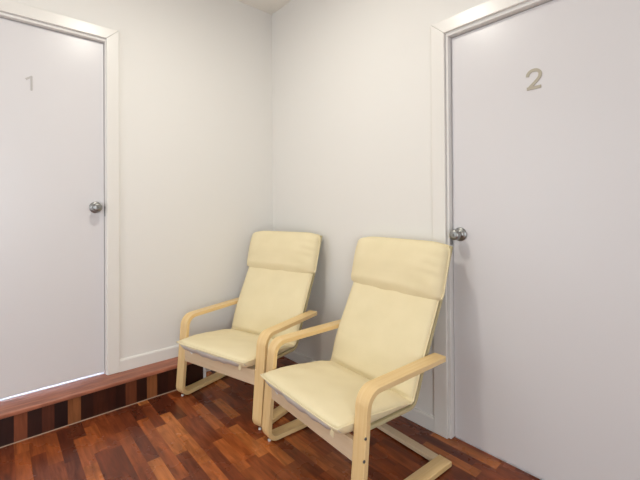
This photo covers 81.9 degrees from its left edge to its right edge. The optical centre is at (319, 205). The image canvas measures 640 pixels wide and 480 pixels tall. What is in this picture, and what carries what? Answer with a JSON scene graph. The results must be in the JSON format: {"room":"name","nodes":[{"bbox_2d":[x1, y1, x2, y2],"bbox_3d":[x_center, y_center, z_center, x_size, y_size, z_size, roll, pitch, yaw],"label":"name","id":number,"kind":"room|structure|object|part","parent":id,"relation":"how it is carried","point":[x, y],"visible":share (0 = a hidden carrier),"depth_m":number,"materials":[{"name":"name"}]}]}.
{"room":"waiting room","nodes":[
{"label":"waiting room","id":0,"kind":"room"},
{"bbox_2d":[0,0,272,358],"bbox_3d":[-1.708,-0.192,1.978,3.400,2.779,0.120,0,0,-41],"label":"wall","id":1,"kind":"structure","parent":0,"point":[196,162],"depth_m":2.58,"materials":[{"name":"white paint"}]},
{"bbox_2d":[0,0,119,400],"bbox_3d":[-1.628,-0.025,2.018,0.933,2.117,0.159,0,0,-41],"label":"door","id":2,"kind":"structure","parent":1,"relation":"in","point":[60,251],"depth_m":2.11,"materials":[{"name":"white paint"}]},
{"bbox_3d":[-1.340,0.012,2.214,0.069,0.069,0.070,0,0,-41],"label":"knob","id":3,"kind":"part","parent":2,"relation":"part of","materials":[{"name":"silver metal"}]},
{"bbox_2d":[0,385,188,447],"bbox_3d":[-1.812,1.194,1.609,2.755,0.004,0.004,0,0,-41],"label":"trim","id":4,"kind":"structure","parent":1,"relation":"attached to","point":[188,385],"depth_m":2.05,"materials":[{"name":"brown"}]},
{"bbox_2d":[120,345,210,371],"bbox_3d":[-0.810,1.076,2.665,1.147,0.240,0.012,0,0,-41],"label":"baseboard","id":5,"kind":"structure","parent":1,"relation":"attached to","point":[132,362],"depth_m":2.40,"materials":[{"name":"white"}]},
{"bbox_2d":[237,0,291,14],"bbox_3d":[-0.390,-1.649,0.478,3.640,0.100,4.140,0,0,-41],"label":"ceiling","id":6,"kind":"structure","parent":0,"point":[268,6],"depth_m":2.91,"materials":[{"name":"white paint"}]},
{"bbox_2d":[0,356,540,479],"bbox_3d":[-0.326,1.223,1.166,4.400,0.080,4.900,0,0,-41],"label":"floor","id":7,"kind":"structure","parent":0,"point":[210,432],"depth_m":1.78,"materials":[{"name":"brown wood"}]},
{"bbox_2d":[0,357,205,446],"bbox_3d":[-2.052,1.117,1.882,2.755,0.164,0.746,0,0,-41],"label":"step","id":8,"kind":"structure","parent":7,"relation":"on","point":[25,416],"depth_m":2.07,"materials":[{"name":"brown wood"}]},
{"bbox_2d":[176,231,321,429],"bbox_3d":[-0.426,0.690,2.393,0.714,1.003,0.772,-1,0,33],"label":"armchair","id":9,"kind":"object","parent":7,"relation":"on","point":[272,302],"visible":0.95,"depth_m":2.42,"materials":[{"name":"beige fabric"}]},
{"bbox_3d":[-0.721,0.939,2.531,0.064,0.501,0.569,-1,0,33],"label":"frame","id":10,"kind":"part","parent":9,"relation":"part of","materials":[{"name":"brown wood"}]},
{"bbox_3d":[-0.589,0.924,2.141,0.586,0.080,0.022,-1,0,33],"label":"rail","id":11,"kind":"part","parent":9,"relation":"part of","materials":[{"name":"brown wood"}]},
{"bbox_2d":[178,235,318,367],"bbox_3d":[-0.432,0.543,2.386,0.572,0.686,0.747,-1,0,33],"label":"cushion","id":12,"kind":"object","parent":9,"relation":"on","point":[277,286],"depth_m":2.46,"materials":[{"name":"beige fabric"}]},
{"bbox_2d":[247,231,320,273],"bbox_3d":[-0.270,0.332,2.636,0.618,0.283,0.152,-1,0,33],"label":"pillow","id":13,"kind":"object","parent":9,"relation":"on","point":[270,252],"depth_m":2.56,"materials":[{"name":"beige fabric"}]},
{"bbox_3d":[-0.178,0.933,2.175,0.064,0.501,0.568,-1,0,33],"label":"frame","id":14,"kind":"part","parent":9,"relation":"part of","materials":[{"name":"brown wood"}]},
{"bbox_2d":[260,237,452,479],"bbox_3d":[0.183,0.682,1.796,0.772,1.003,0.716,0,0,-38],"label":"armchair","id":15,"kind":"object","parent":7,"relation":"on","point":[373,376],"visible":1,"depth_m":1.76,"materials":[{"name":"beige fabric"}]},
{"bbox_3d":[-0.053,0.931,2.022,0.569,0.501,0.064,0,0,-38],"label":"frame","id":16,"kind":"part","parent":15,"relation":"part of","materials":[{"name":"brown wood"}]},
{"bbox_3d":[-0.052,0.917,1.610,0.022,0.080,0.586,0,0,-38],"label":"rail","id":17,"kind":"part","parent":15,"relation":"part of","materials":[{"name":"brown wood"}]},
{"bbox_2d":[351,237,450,300],"bbox_3d":[0.406,0.324,1.977,0.152,0.283,0.618,0,0,-38],"label":"pillow","id":18,"kind":"object","parent":15,"relation":"on","point":[397,269],"depth_m":1.88,"materials":[{"name":"beige fabric"}]},
{"bbox_3d":[0.349,0.925,1.511,0.569,0.501,0.064,0,0,-38],"label":"frame","id":19,"kind":"part","parent":15,"relation":"part of","materials":[{"name":"brown wood"}]},
{"bbox_3d":[0.350,1.166,1.923,0.044,0.020,0.586,0,0,-38],"label":"rail","id":20,"kind":"part","parent":15,"relation":"part of","materials":[{"name":"brown wood"}]},
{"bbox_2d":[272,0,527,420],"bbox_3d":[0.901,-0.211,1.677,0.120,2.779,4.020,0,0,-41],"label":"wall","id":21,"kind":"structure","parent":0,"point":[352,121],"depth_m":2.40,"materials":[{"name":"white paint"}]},
{"bbox_2d":[284,351,433,431],"bbox_3d":[0.109,1.150,2.479,0.012,0.076,1.481,0,0,-41],"label":"baseboard","id":22,"kind":"structure","parent":21,"relation":"attached to","point":[415,415],"depth_m":2.01,"materials":[{"name":"white"}]},
{"bbox_2d":[431,0,639,479],"bbox_3d":[0.940,0.115,1.601,0.159,2.125,0.954,0,0,-41],"label":"door","id":23,"kind":"structure","parent":21,"relation":"in","point":[535,118],"depth_m":1.58,"materials":[{"name":"white paint"}]},
{"bbox_3d":[0.679,0.145,1.831,0.070,0.069,0.069,0,0,-41],"label":"knob","id":24,"kind":"part","parent":23,"relation":"part of","materials":[{"name":"silver metal"}]},
{"bbox_3d":[0.906,0.114,1.571,0.016,2.124,0.954,0,0,-41],"label":"casing","id":25,"kind":"part","parent":23,"relation":"part of","materials":[{"name":"white wood"}]}
]}

